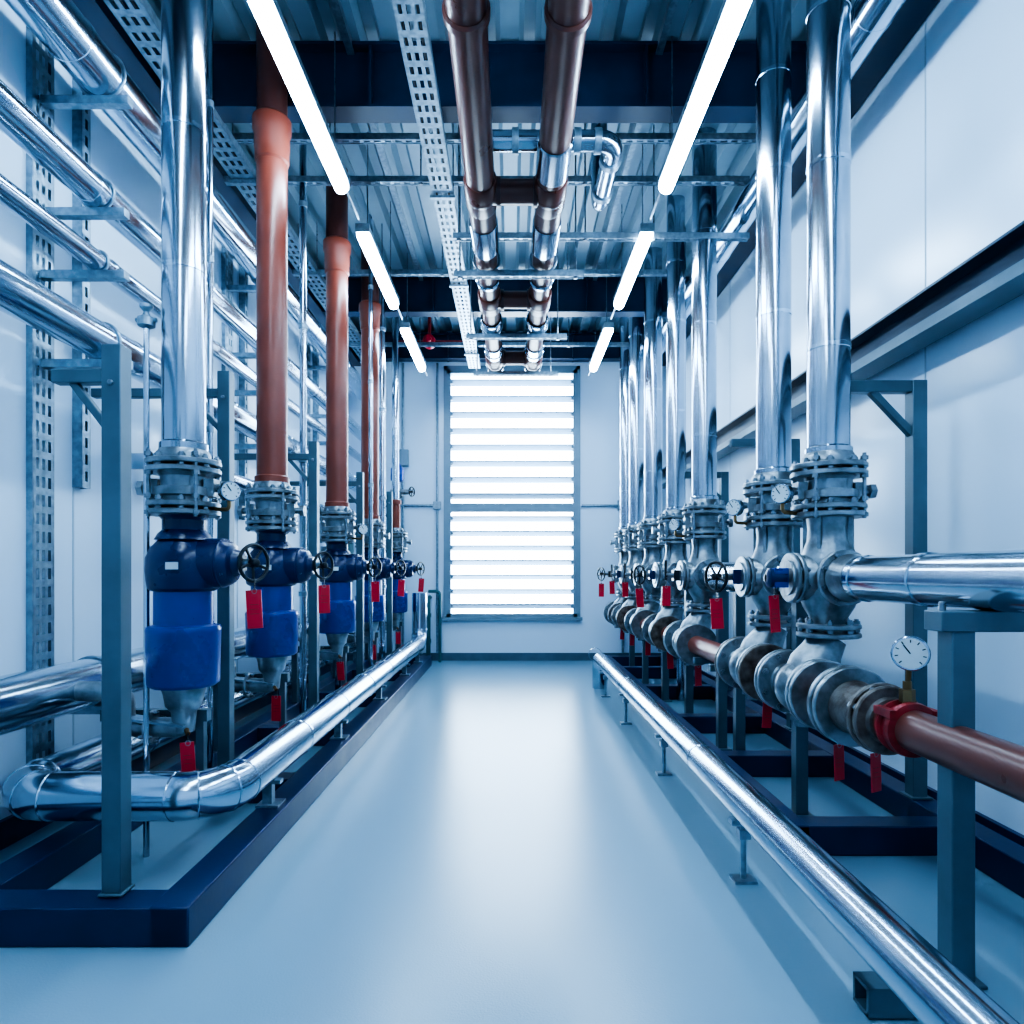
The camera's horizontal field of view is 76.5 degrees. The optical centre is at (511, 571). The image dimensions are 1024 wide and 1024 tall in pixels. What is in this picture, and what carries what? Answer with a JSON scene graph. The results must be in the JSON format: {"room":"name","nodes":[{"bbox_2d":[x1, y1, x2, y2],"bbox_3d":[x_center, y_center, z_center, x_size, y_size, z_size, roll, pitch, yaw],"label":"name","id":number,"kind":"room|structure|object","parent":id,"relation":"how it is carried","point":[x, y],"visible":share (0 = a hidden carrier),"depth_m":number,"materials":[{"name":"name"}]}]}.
{"room":"mechanical plant room","nodes":[
{"label":"mechanical plant room","id":0,"kind":"room"},
{"bbox_2d":[0,0,327,819],"bbox_3d":[-2.698,-1.225,3.900,0.204,5.250,12.800,0,0,0],"label":"wall","id":1,"kind":"structure","parent":0,"point":[77,511],"depth_m":3.85,"materials":[{"name":"paint"}]},
{"bbox_2d":[26,26,132,763],"bbox_3d":[-2.345,-0.910,3.697,0.510,4.380,0.441,0,0,0],"label":"rack","id":2,"kind":"object","parent":1,"relation":"attached to","point":[81,103],"visible":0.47,"depth_m":3.54,"materials":[{"name":"metal"}]},
{"bbox_2d":[0,259,355,491],"bbox_3d":[-2.250,-1.260,3.765,0.208,0.208,12.330,0,0,0],"label":"pipe","id":3,"kind":"object","parent":2,"relation":"attached to","point":[23,298],"visible":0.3,"depth_m":3.23,"materials":[{"name":"metal"}]},
{"bbox_2d":[0,79,360,440],"bbox_3d":[-2.270,-2.070,3.763,0.178,0.178,12.326,0,0,0],"label":"pipe","id":4,"kind":"object","parent":2,"relation":"attached to","point":[19,122],"visible":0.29,"depth_m":3.43,"materials":[{"name":"metal"}]},
{"bbox_2d":[0,654,348,850],"bbox_3d":[-2.585,1.330,3.900,0.030,0.140,12.800,0,0,0],"label":"baseboard","id":5,"kind":"structure","parent":1,"relation":"attached to","point":[13,829],"depth_m":4.67,"materials":[{"name":"blue paint"}]},
{"bbox_2d":[221,245,255,657],"bbox_3d":[-2.345,-0.910,6.037,0.510,4.380,0.441,0,0,0],"label":"rack","id":6,"kind":"object","parent":1,"relation":"attached to","point":[243,288],"visible":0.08,"depth_m":5.92,"materials":[{"name":"metal"}]},
{"bbox_2d":[0,173,360,462],"bbox_3d":[-2.270,-1.700,3.758,0.118,0.118,12.316,0,0,0],"label":"pipe","id":7,"kind":"object","parent":6,"relation":"attached to","point":[12,197],"visible":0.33,"depth_m":3.43,"materials":[{"name":"silver metal"}]},
{"bbox_2d":[131,453,355,522],"bbox_3d":[-2.408,-0.750,7.122,0.385,0.110,5.555,0,0,0],"label":"pipe","id":8,"kind":"object","parent":1,"relation":"attached to","point":[136,458],"visible":0.04,"depth_m":5.23,"materials":[{"name":"silver metal"}]},
{"bbox_2d":[307,343,325,633],"bbox_3d":[-2.345,-0.910,8.338,0.510,4.380,0.441,0,0,0],"label":"rack","id":9,"kind":"object","parent":1,"relation":"attached to","point":[315,367],"visible":0.07,"depth_m":8.28,"materials":[{"name":"metal"}]},
{"bbox_3d":[-2.345,-0.910,1.438,0.510,4.380,0.441,0,0,0],"label":"rack","id":10,"kind":"object","parent":1,"relation":"attached to","visible":0},
{"bbox_2d":[0,614,319,735],"bbox_3d":[-2.300,0.600,3.070,0.268,0.268,10.939,0,0,0],"label":"pipe","id":11,"kind":"object","parent":10,"relation":"attached to","point":[32,697],"visible":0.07,"depth_m":3.10,"materials":[{"name":"metal"}]},
{"bbox_2d":[4,0,360,400],"bbox_3d":[-2.250,-2.720,3.769,0.258,0.258,12.338,0,0,0],"label":"pipe","id":12,"kind":"object","parent":10,"relation":"attached to","point":[60,26],"visible":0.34,"depth_m":3.67,"materials":[{"name":"metal"}]},
{"bbox_2d":[135,0,855,331],"bbox_3d":[-0.075,-3.845,3.900,5.450,0.190,13.200,0,0,0],"label":"ceiling","id":13,"kind":"structure","parent":0,"point":[233,20],"depth_m":5.92,"materials":[{"name":"paint"}]},
{"bbox_2d":[72,0,360,365],"bbox_3d":[-2.200,-3.485,3.950,0.240,0.590,11.900,0,0,0],"label":"cable tray","id":14,"kind":"object","parent":13,"relation":"hanging from","point":[144,11],"visible":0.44,"depth_m":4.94,"materials":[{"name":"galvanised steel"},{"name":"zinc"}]},
{"bbox_2d":[247,0,359,218],"bbox_3d":[-1.240,-3.264,4.199,0.115,1.032,2.102,0,0,0],"label":"fluorescent light","id":15,"kind":"object","parent":13,"relation":"hanging from","point":[268,14],"visible":1,"depth_m":3.77,"materials":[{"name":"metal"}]},
{"bbox_2d":[355,131,402,318],"bbox_3d":[-1.240,-3.264,6.354,0.115,1.032,1.952,0,0,0],"label":"fluorescent light","id":16,"kind":"object","parent":13,"relation":"hanging from","point":[365,236],"visible":0.97,"depth_m":5.87,"materials":[{"name":"white translucent plastic"},{"name":"white painted metal"}]},
{"bbox_2d":[330,0,439,332],"bbox_3d":[-1.150,-3.720,3.900,0.050,0.060,12.800,0,0,0],"label":"roof purlin","id":17,"kind":"structure","parent":13,"relation":"attached to","point":[337,7],"depth_m":5.83,"materials":[{"name":"dark blue painted steel"}]},
{"bbox_2d":[400,253,426,375],"bbox_3d":[-1.240,-3.264,8.474,0.115,1.032,1.952,0,0,0],"label":"fluorescent light","id":18,"kind":"object","parent":13,"relation":"hanging from","point":[406,330],"visible":0.96,"depth_m":7.90,"materials":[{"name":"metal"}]},
{"bbox_2d":[399,317,462,348],"bbox_3d":[-1.160,-3.495,9.415,1.080,0.510,0.230,0,0,0],"label":"pipe","id":19,"kind":"object","parent":13,"relation":"attached to","point":[428,337],"visible":0.59,"depth_m":9.42,"materials":[{"name":"red metal"}]},
{"bbox_2d":[391,0,479,367],"bbox_3d":[-0.570,-3.425,3.950,0.204,0.710,11.900,0,0,0],"label":"cable tray","id":20,"kind":"object","parent":13,"relation":"hanging from","point":[423,33],"visible":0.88,"depth_m":4.65,"materials":[{"name":"metal"}]},
{"bbox_2d":[213,133,755,143],"bbox_3d":[-0.075,-3.522,4.950,4.570,0.515,0.057,0,0,0],"label":"channel","id":21,"kind":"object","parent":13,"relation":"attached to","point":[241,138],"visible":0.29,"depth_m":4.92,"materials":[{"name":"metal"}]},
{"bbox_2d":[353,332,618,361],"bbox_3d":[-0.075,-3.500,10.120,5.050,0.420,0.170,0,0,0],"label":"ceiling beam","id":22,"kind":"structure","parent":13,"relation":"attached to","point":[437,354],"depth_m":10.11,"materials":[{"name":"metal"}]},
{"bbox_2d":[224,123,750,185],"bbox_3d":[-0.075,-3.482,5.350,4.570,0.595,0.057,0,0,0],"label":"channel","id":23,"kind":"object","parent":13,"relation":"attached to","point":[420,180],"visible":0.55,"depth_m":5.32,"materials":[{"name":"metal"}]},
{"bbox_2d":[348,317,628,346],"bbox_3d":[-0.075,-3.482,9.200,4.570,0.595,0.057,0,0,0],"label":"channel","id":24,"kind":"object","parent":13,"relation":"attached to","point":[387,344],"visible":0.51,"depth_m":9.17,"materials":[{"name":"metal"}]},
{"bbox_2d":[292,223,691,276],"bbox_3d":[-0.075,-3.482,7.000,4.570,0.595,0.057,0,0,0],"label":"channel","id":25,"kind":"object","parent":13,"relation":"attached to","point":[442,272],"visible":0.4,"depth_m":6.97,"materials":[{"name":"metal"}]},
{"bbox_2d":[317,277,689,316],"bbox_3d":[-0.075,-3.500,8.250,5.050,0.460,0.170,0,0,0],"label":"ceiling beam","id":26,"kind":"structure","parent":13,"relation":"attached to","point":[432,296],"depth_m":8.24,"materials":[{"name":"metal"}]},
{"bbox_2d":[473,317,557,376],"bbox_3d":[0.050,-3.158,8.420,1.100,1.245,0.057,0,0,0],"label":"channel","id":27,"kind":"object","parent":13,"relation":"attached to","point":[477,373],"visible":0.93,"depth_m":8.39,"materials":[{"name":"metal"}]},
{"bbox_2d":[466,242,566,340],"bbox_3d":[0.050,-3.158,7.100,1.100,1.245,0.057,0,0,0],"label":"channel","id":28,"kind":"object","parent":13,"relation":"hanging from","point":[557,336],"visible":0.9,"depth_m":7.07,"materials":[{"name":"metal"}]},
{"bbox_2d":[442,0,592,370],"bbox_3d":[0.025,-2.700,3.130,0.730,0.240,11.060,0,0,0],"label":"pipe","id":29,"kind":"object","parent":13,"relation":"hanging from","point":[567,22],"visible":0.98,"depth_m":4.10,"materials":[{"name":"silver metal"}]},
{"bbox_2d":[454,144,583,279],"bbox_3d":[0.060,-3.158,5.620,1.120,1.245,0.057,0,0,0],"label":"channel","id":30,"kind":"object","parent":13,"relation":"attached to","point":[459,274],"visible":0.9,"depth_m":5.59,"materials":[{"name":"metal"}]},
{"bbox_2d":[206,41,860,122],"bbox_3d":[-0.075,-3.500,4.650,5.050,0.460,0.170,0,0,0],"label":"ceiling beam","id":31,"kind":"structure","parent":13,"relation":"attached to","point":[620,81],"depth_m":4.64,"materials":[{"name":"metal"}]},
{"bbox_2d":[492,123,621,210],"bbox_3d":[0.246,-3.250,4.813,1.064,1.000,0.946,0,0,0],"label":"pipe","id":32,"kind":"object","parent":13,"relation":"hanging from","point":[604,146],"depth_m":4.41,"materials":[{"name":"silver metal"}]},
{"bbox_2d":[588,255,613,375],"bbox_3d":[1.120,-3.264,8.474,0.115,1.032,1.952,0,0,0],"label":"fluorescent light","id":33,"kind":"object","parent":13,"relation":"hanging from","point":[607,329],"visible":0.98,"depth_m":7.94,"materials":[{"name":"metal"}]},
{"bbox_2d":[453,125,749,241],"bbox_3d":[0.750,-3.290,5.500,2.500,0.980,0.057,0,0,0],"label":"channel","id":34,"kind":"object","parent":13,"relation":"attached to","point":[458,236],"visible":0.8,"depth_m":5.47,"materials":[{"name":"metal"}]},
{"bbox_2d":[662,0,905,353],"bbox_3d":[1.950,-3.020,3.767,0.228,0.228,12.333,0,0,0],"label":"pipe","id":35,"kind":"object","parent":34,"relation":"on","point":[870,19],"visible":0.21,"depth_m":4.23,"materials":[{"name":"metal"}]},
{"bbox_2d":[578,0,677,332],"bbox_3d":[1.050,-3.720,3.900,0.050,0.060,12.800,0,0,0],"label":"roof purlin","id":36,"kind":"structure","parent":13,"relation":"attached to","point":[670,10],"depth_m":5.77,"materials":[{"name":"metal"}]},
{"bbox_2d":[610,144,653,318],"bbox_3d":[1.120,-3.264,6.354,0.115,1.032,1.952,0,0,0],"label":"fluorescent light","id":37,"kind":"object","parent":13,"relation":"hanging from","point":[646,230],"visible":0.96,"depth_m":5.88,"materials":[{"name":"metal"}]},
{"bbox_2d":[649,0,751,218],"bbox_3d":[1.120,-3.264,4.199,0.115,1.032,2.102,0,0,0],"label":"fluorescent light","id":38,"kind":"object","parent":13,"relation":"hanging from","point":[732,13],"visible":1,"depth_m":3.76,"materials":[{"name":"glowing white plastic diffuser"},{"name":"white painted metal"}]},
{"bbox_2d":[348,331,666,652],"bbox_3d":[-0.075,-1.225,10.399,5.450,5.250,0.203,0,0,0],"label":"wall","id":39,"kind":"structure","parent":0,"point":[599,391],"depth_m":10.30,"materials":[{"name":"paint"}]},
{"bbox_2d":[385,363,440,652],"bbox_3d":[-1.660,-1.010,10.250,1.080,4.580,0.100,0,0,0],"label":"conduit","id":40,"kind":"object","parent":39,"relation":"attached to","point":[403,453],"visible":0.76,"depth_m":10.25,"materials":[{"name":"metal"}]},
{"bbox_2d":[349,653,660,660],"bbox_3d":[-0.075,1.340,10.285,5.050,0.120,0.030,0,0,0],"label":"baseboard","id":41,"kind":"structure","parent":39,"relation":"attached to","point":[445,656],"depth_m":10.27,"materials":[{"name":"paint"}]},
{"bbox_2d":[442,366,582,620],"bbox_3d":[0.000,-1.240,10.328,2.220,4.040,0.205,0,0,0],"label":"window","id":42,"kind":"structure","parent":39,"relation":"in","point":[449,371],"depth_m":10.30,"materials":[{"name":"paint"}]},
{"bbox_2d":[581,500,623,652],"bbox_3d":[1.700,-1.010,10.250,1.200,4.580,0.100,0,0,0],"label":"conduit","id":43,"kind":"object","parent":39,"relation":"attached to","point":[617,504],"visible":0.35,"depth_m":10.26,"materials":[{"name":"metal"}]},
{"bbox_2d":[0,661,1023,1023],"bbox_3d":[-0.075,1.450,3.900,5.450,0.100,13.200,0,0,0],"label":"floor","id":44,"kind":"structure","parent":0,"point":[501,848],"depth_m":2.76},
{"bbox_2d":[135,302,157,857],"bbox_3d":[-1.800,0.043,3.200,0.100,2.715,0.080,0,0,0],"label":"pipe","id":45,"kind":"object","parent":44,"relation":"on","point":[145,321],"visible":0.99,"depth_m":3.19,"materials":[{"name":"metal"}]},
{"bbox_2d":[206,0,213,768],"bbox_3d":[-1.950,-1.195,4.200,0.047,5.190,0.047,0,0,0],"label":"conduit pipe","id":46,"kind":"object","parent":44,"relation":"on","point":[209,102],"visible":0.73,"depth_m":4.18,"materials":[{"name":"metal"}]},
{"bbox_2d":[0,655,431,946],"bbox_3d":[-1.812,1.325,6.088,1.215,0.150,7.335,0,0,0],"label":"frame","id":47,"kind":"object","parent":44,"relation":"on","point":[31,915],"visible":0.72,"depth_m":2.80,"materials":[{"name":"blue paint"}]},
{"bbox_2d":[51,344,134,896],"bbox_3d":[-1.642,0.185,2.540,0.287,2.130,0.095,0,0,0],"label":"support post","id":48,"kind":"object","parent":47,"relation":"on","point":[114,375],"visible":1,"depth_m":2.50,"materials":[{"name":"grey metal"}]},
{"bbox_2d":[91,371,233,765],"bbox_3d":[-1.973,0.060,3.680,0.794,2.380,0.090,0,0,0],"label":"support post","id":49,"kind":"object","parent":47,"relation":"on","point":[224,392],"visible":0.57,"depth_m":3.65,"materials":[{"name":"grey metal"}]},
{"bbox_2d":[74,446,269,770],"bbox_3d":[-1.744,0.315,3.269,1.012,1.870,0.354,0,0,0],"label":"pump","id":50,"kind":"object","parent":47,"relation":"on","point":[183,569],"visible":0.94,"depth_m":3.17,"materials":[{"name":"metal"}]},
{"bbox_2d":[158,0,208,451],"bbox_3d":[-1.650,-2.190,3.270,0.228,3.200,0.228,0,0,0],"label":"pipe","id":51,"kind":"object","parent":50,"relation":"on","point":[183,22],"visible":0.88,"depth_m":3.18,"materials":[{"name":"metal"}]},
{"bbox_2d":[2,593,426,821],"bbox_3d":[-1.810,0.775,6.155,1.185,0.951,6.615,0,0,0],"label":"pipe","id":52,"kind":"object","parent":47,"relation":"on","point":[64,784],"visible":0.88,"depth_m":3.11,"materials":[{"name":"metal"}]},
{"bbox_2d":[213,481,333,750],"bbox_3d":[-1.746,0.315,4.469,1.009,1.870,0.354,0,0,0],"label":"pump","id":53,"kind":"object","parent":47,"relation":"on","point":[272,513],"visible":0.94,"depth_m":4.37,"materials":[{"name":"metal"}]},
{"bbox_2d":[252,16,291,482],"bbox_3d":[-1.650,-2.190,4.470,0.255,3.200,0.255,0,0,33],"label":"pipe","id":54,"kind":"object","parent":53,"relation":"on","point":[271,124],"visible":0.9,"depth_m":4.38,"materials":[{"name":"metal"}]},
{"bbox_2d":[234,441,318,707],"bbox_3d":[-1.953,0.100,5.250,0.794,2.300,0.090,0,0,0],"label":"support post","id":55,"kind":"object","parent":47,"relation":"on","point":[312,456],"visible":0.67,"depth_m":5.21,"materials":[{"name":"grey metal"}]},
{"bbox_2d":[289,472,363,675],"bbox_3d":[-1.953,0.100,6.850,0.794,2.300,0.090,0,0,0],"label":"support post","id":56,"kind":"object","parent":47,"relation":"on","point":[359,483],"visible":0.6,"depth_m":6.82,"materials":[{"name":"grey metal"}]},
{"bbox_2d":[291,506,381,702],"bbox_3d":[-1.746,0.315,6.129,1.008,1.870,0.354,0,0,0],"label":"pump","id":57,"kind":"object","parent":47,"relation":"on","point":[336,624],"visible":0.9,"depth_m":6.04,"materials":[{"name":"metal"}]},
{"bbox_2d":[323,168,350,506],"bbox_3d":[-1.650,-2.190,6.130,0.255,3.200,0.255,0,0,33],"label":"pipe","id":58,"kind":"object","parent":57,"relation":"on","point":[336,245],"visible":0.89,"depth_m":6.04,"materials":[{"name":"metal"}]},
{"bbox_2d":[333,519,405,678],"bbox_3d":[-1.744,0.315,7.549,1.012,1.870,0.354,0,0,0],"label":"pump","id":59,"kind":"object","parent":47,"relation":"on","point":[389,568],"visible":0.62,"depth_m":7.47,"materials":[{"name":"metal"}]},
{"bbox_2d":[359,244,380,518],"bbox_3d":[-1.650,-2.190,7.550,0.255,3.200,0.255,0,0,33],"label":"pipe","id":60,"kind":"object","parent":59,"relation":"on","point":[364,304],"visible":0.7,"depth_m":7.47,"materials":[{"name":"metal"}]},
{"bbox_2d":[348,491,392,654],"bbox_3d":[-1.953,0.100,8.500,0.794,2.300,0.090,0,0,0],"label":"support post","id":61,"kind":"object","parent":47,"relation":"on","point":[389,500],"visible":0.52,"depth_m":8.46,"materials":[{"name":"grey metal"}]},
{"bbox_2d":[364,528,424,659],"bbox_3d":[-1.744,0.315,9.199,1.013,1.870,0.354,0,0,0],"label":"pump","id":62,"kind":"object","parent":47,"relation":"on","point":[400,603],"visible":0.69,"depth_m":9.11,"materials":[{"name":"metal"}]},
{"bbox_2d":[392,317,400,527],"bbox_3d":[-1.650,-2.190,9.200,0.170,3.200,0.170,0,0,0],"label":"pipe","id":63,"kind":"object","parent":62,"relation":"on","point":[395,320],"visible":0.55,"depth_m":9.16,"materials":[{"name":"metal"}]},
{"bbox_2d":[298,123,307,713],"bbox_3d":[-1.720,-1.195,5.350,0.073,5.190,0.073,0,0,0],"label":"conduit pipe","id":64,"kind":"object","parent":44,"relation":"on","point":[302,203],"visible":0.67,"depth_m":5.33,"materials":[{"name":"metal"}]},
{"bbox_2d":[335,658,340,689],"bbox_3d":[-1.900,-1.195,7.100,0.078,5.190,0.078,0,0,0],"label":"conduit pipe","id":65,"kind":"object","parent":44,"relation":"on","point":[337,682],"visible":0.02,"depth_m":7.07,"materials":[{"name":"metal"}]},
{"bbox_2d":[368,214,372,666],"bbox_3d":[-1.500,-1.195,6.900,0.057,5.190,0.057,0,0,0],"label":"conduit pipe","id":66,"kind":"object","parent":44,"relation":"on","point":[370,286],"visible":0.84,"depth_m":6.88,"materials":[{"name":"metal"}]},
{"bbox_2d":[379,286,385,684],"bbox_3d":[-1.620,-1.195,8.100,0.104,5.190,0.104,0,0,0],"label":"conduit pipe","id":67,"kind":"object","parent":44,"relation":"on","point":[382,409],"visible":0.59,"depth_m":8.06,"materials":[{"name":"metal"}]},
{"bbox_2d":[390,462,414,649],"bbox_3d":[-1.640,-0.125,9.750,0.360,3.050,0.200,0,0,0],"label":"pipe","id":68,"kind":"object","parent":44,"relation":"on","point":[402,492],"visible":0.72,"depth_m":9.71,"materials":[{"name":"metal"}]},
{"bbox_2d":[426,590,441,661],"bbox_3d":[-1.219,0.838,10.178,0.249,1.125,0.245,0,0,0],"label":"drain pipe","id":69,"kind":"object","parent":44,"relation":"on","point":[429,597],"visible":0.85,"depth_m":10.08,"materials":[{"name":"metal"}]},
{"bbox_2d":[629,590,634,665],"bbox_3d":[1.590,0.766,9.000,0.300,1.268,0.130,0,0,0],"label":"support post","id":70,"kind":"object","parent":44,"relation":"on","point":[631,647],"visible":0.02,"depth_m":8.96,"materials":[{"name":"grey metal"}]},
{"bbox_2d":[642,590,649,683],"bbox_3d":[1.590,0.766,8.100,0.300,1.268,0.130,0,0,0],"label":"support post","id":71,"kind":"object","parent":44,"relation":"on","point":[645,658],"visible":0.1,"depth_m":8.07,"materials":[{"name":"grey metal"}]},
{"bbox_2d":[661,587,671,701],"bbox_3d":[1.590,0.766,7.050,0.300,1.268,0.130,0,0,0],"label":"support post","id":72,"kind":"object","parent":44,"relation":"on","point":[664,670],"visible":0.24,"depth_m":7.01,"materials":[{"name":"grey metal"}]},
{"bbox_2d":[677,227,685,700],"bbox_3d":[1.850,-1.195,7.100,0.108,5.190,0.108,0,0,0],"label":"pipe","id":73,"kind":"object","parent":44,"relation":"on","point":[680,667],"visible":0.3,"depth_m":7.07,"materials":[{"name":"metal"}]},
{"bbox_2d":[684,589,693,712],"bbox_3d":[1.590,0.766,6.100,0.300,1.268,0.130,0,0,0],"label":"support post","id":74,"kind":"object","parent":44,"relation":"on","point":[688,670],"visible":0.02,"depth_m":6.06,"materials":[{"name":"grey metal"}]},
{"bbox_2d":[693,589,731,749],"bbox_3d":[1.590,0.766,5.150,0.300,1.268,0.130,0,0,0],"label":"support post","id":75,"kind":"object","parent":44,"relation":"on","point":[721,634],"visible":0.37,"depth_m":5.12,"materials":[{"name":"grey metal"}]},
{"bbox_2d":[708,590,744,749],"bbox_3d":[1.590,0.766,4.750,0.300,1.268,0.130,0,0,0],"label":"support post","id":76,"kind":"object","parent":44,"relation":"on","point":[738,602],"visible":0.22,"depth_m":4.71,"materials":[{"name":"grey metal"}]},
{"bbox_2d":[791,602,813,815],"bbox_3d":[1.590,0.766,3.750,0.300,1.268,0.130,0,0,0],"label":"support post","id":77,"kind":"object","parent":44,"relation":"on","point":[799,735],"visible":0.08,"depth_m":3.71,"materials":[{"name":"grey metal"}]},
{"bbox_2d":[588,648,1019,1023],"bbox_3d":[1.050,1.179,2.964,0.166,0.443,10.528,0,0,0],"label":"pipe","id":78,"kind":"object","parent":44,"relation":"on","point":[931,987],"visible":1,"depth_m":2.04,"materials":[{"name":"metal"}]},
{"bbox_2d":[606,655,1023,897],"bbox_3d":[1.830,1.325,5.375,1.000,0.150,8.750,0,0,0],"label":"frame","id":79,"kind":"object","parent":44,"relation":"on","point":[912,829],"visible":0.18,"depth_m":3.64,"materials":[{"name":"blue paint"}]},
{"bbox_2d":[685,472,730,690],"bbox_3d":[2.030,0.095,6.900,0.560,2.310,0.120,0,0,0],"label":"support frame","id":80,"kind":"object","parent":79,"relation":"on","point":[723,477],"visible":0.36,"depth_m":6.86,"materials":[{"name":"grey paint"}]},
{"bbox_2d":[730,439,799,729],"bbox_3d":[2.030,0.095,5.200,0.560,2.310,0.120,0,0,0],"label":"support frame","id":81,"kind":"object","parent":79,"relation":"on","point":[734,443],"visible":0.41,"depth_m":5.16,"materials":[{"name":"grey paint"}]},
{"bbox_2d":[851,380,932,799],"bbox_3d":[2.030,0.095,3.620,0.560,2.310,0.120,0,0,0],"label":"support frame","id":82,"kind":"object","parent":79,"relation":"on","point":[914,425],"visible":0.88,"depth_m":3.58,"materials":[{"name":"grey paint"}]},
{"bbox_2d":[853,971,915,1017],"bbox_3d":[1.205,1.345,2.070,0.190,0.092,0.092,0,0,0],"label":"bracket","id":83,"kind":"object","parent":44,"relation":"on","point":[871,994],"visible":0.54,"depth_m":2.02,"materials":[{"name":"metal"}]},
{"bbox_2d":[924,601,1023,989],"bbox_3d":[1.950,0.750,2.240,1.000,1.300,0.130,0,0,0],"label":"stand","id":84,"kind":"object","parent":44,"relation":"on","point":[956,629],"visible":0.76,"depth_m":2.20,"materials":[{"name":"grey paint"}]},
{"bbox_2d":[686,0,1023,834],"bbox_3d":[2.548,-1.225,3.900,0.204,5.250,12.800,0,0,0],"label":"wall","id":85,"kind":"structure","parent":0,"point":[937,144],"depth_m":3.75,"materials":[{"name":"paint"}]},
{"bbox_2d":[662,0,939,365],"bbox_3d":[2.340,-3.430,3.900,0.200,0.340,12.800,0,0,0],"label":"beam","id":86,"kind":"structure","parent":85,"relation":"attached to","point":[913,13],"depth_m":4.26,"materials":[{"name":"metal"}]},
{"bbox_2d":[624,617,1023,802],"bbox_3d":[1.537,0.602,5.246,0.996,0.718,8.983,0,0,-6],"label":"pipe","id":87,"kind":"object","parent":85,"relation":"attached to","point":[849,705],"visible":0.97,"depth_m":2.47,"materials":[{"name":"metal"}]},
{"bbox_2d":[597,529,628,639],"bbox_3d":[1.559,0.171,9.350,0.657,1.582,0.479,0,0,0],"label":"valve","id":88,"kind":"object","parent":87,"relation":"attached to","point":[623,556],"visible":0.37,"depth_m":9.28,"materials":[{"name":"metal"}]},
{"bbox_2d":[619,317,628,528],"bbox_3d":[1.650,-2.190,9.350,0.232,3.200,0.232,0,0,0],"label":"pipe","id":89,"kind":"object","parent":88,"relation":"on","point":[623,321],"visible":0.53,"depth_m":9.26,"materials":[{"name":"metal"}]},
{"bbox_2d":[609,525,642,644],"bbox_3d":[1.585,0.171,8.600,0.605,1.581,0.479,0,0,0],"label":"valve","id":90,"kind":"object","parent":87,"relation":"attached to","point":[635,555],"visible":0.5,"depth_m":8.50,"materials":[{"name":"metal"}]},
{"bbox_2d":[628,317,643,524],"bbox_3d":[1.650,-2.190,8.600,0.232,3.200,0.232,0,0,0],"label":"pipe","id":91,"kind":"object","parent":90,"relation":"on","point":[636,324],"visible":0.78,"depth_m":8.51,"materials":[{"name":"metal"}]},
{"bbox_2d":[622,518,663,654],"bbox_3d":[1.586,0.170,7.600,0.603,1.580,0.479,0,0,0],"label":"valve","id":92,"kind":"object","parent":87,"relation":"attached to","point":[652,551],"visible":0.59,"depth_m":7.50,"materials":[{"name":"metal"}]},
{"bbox_2d":[643,246,661,518],"bbox_3d":[1.650,-2.190,7.600,0.232,3.200,0.232,0,0,0],"label":"pipe","id":93,"kind":"object","parent":92,"relation":"on","point":[653,256],"visible":0.89,"depth_m":7.51,"materials":[{"name":"metal"}]},
{"bbox_2d":[633,509,689,668],"bbox_3d":[1.559,0.171,6.550,0.657,1.581,0.479,0,0,0],"label":"valve","id":94,"kind":"object","parent":87,"relation":"attached to","point":[675,548],"visible":0.58,"depth_m":6.45,"materials":[{"name":"metal"}]},
{"bbox_2d":[665,193,684,509],"bbox_3d":[1.650,-2.190,6.550,0.204,3.200,0.204,0,0,0],"label":"pipe","id":95,"kind":"object","parent":94,"relation":"on","point":[675,263],"visible":0.86,"depth_m":6.47,"materials":[{"name":"metal"}]},
{"bbox_2d":[662,499,732,685],"bbox_3d":[1.585,0.170,5.580,0.603,1.581,0.479,0,0,0],"label":"valve","id":96,"kind":"object","parent":87,"relation":"attached to","point":[703,526],"visible":0.85,"depth_m":5.48,"materials":[{"name":"metal"}]},
{"bbox_2d":[690,126,717,499],"bbox_3d":[1.650,-2.190,5.580,0.232,3.200,0.232,0,0,0],"label":"pipe","id":97,"kind":"object","parent":96,"relation":"on","point":[704,156],"visible":0.78,"depth_m":5.49,"materials":[{"name":"metal"}]},
{"bbox_2d":[704,471,802,727],"bbox_3d":[1.559,0.171,4.100,0.657,1.581,0.479,0,0,0],"label":"valve","id":98,"kind":"object","parent":87,"relation":"attached to","point":[736,660],"visible":0.75,"depth_m":4.01,"materials":[{"name":"metal"}]},
{"bbox_2d":[754,0,791,474],"bbox_3d":[1.650,-2.190,4.100,0.232,3.200,0.232,0,0,0],"label":"pipe","id":99,"kind":"object","parent":98,"relation":"on","point":[773,316],"visible":0.91,"depth_m":4.01,"materials":[{"name":"metal"}]},
{"bbox_2d":[754,449,877,780],"bbox_3d":[1.601,0.180,3.338,0.573,1.601,0.584,0,0,0],"label":"valve","id":100,"kind":"object","parent":87,"relation":"attached to","point":[822,480],"visible":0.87,"depth_m":3.29,"materials":[{"name":"metal"}]},
{"bbox_2d":[804,0,852,453],"bbox_3d":[1.650,-2.190,3.390,0.232,3.200,0.232,0,0,0],"label":"pipe","id":101,"kind":"object","parent":100,"relation":"on","point":[828,22],"visible":0.87,"depth_m":3.30,"materials":[{"name":"metal"}]},
{"bbox_2d":[632,549,1023,612],"bbox_3d":[1.990,0.030,5.199,0.920,0.240,9.103,0,0,0],"label":"pipe","id":102,"kind":"object","parent":85,"relation":"attached to","point":[979,580],"visible":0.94,"depth_m":2.44,"materials":[{"name":"metal"}]},
{"bbox_2d":[662,220,1023,488],"bbox_3d":[2.325,-1.400,3.800,0.250,0.224,12.600,0,0,0],"label":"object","id":103,"kind":"object","parent":85,"relation":"attached to","point":[991,278],"visible":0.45,"depth_m":3.51,"materials":[{"name":"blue metal"}]},
{"bbox_2d":[673,656,1023,846],"bbox_3d":[2.435,1.330,3.900,0.030,0.140,12.800,0,0,0],"label":"baseboard","id":104,"kind":"structure","parent":85,"relation":"attached to","point":[1001,829],"depth_m":4.05,"materials":[{"name":"blue paint"}]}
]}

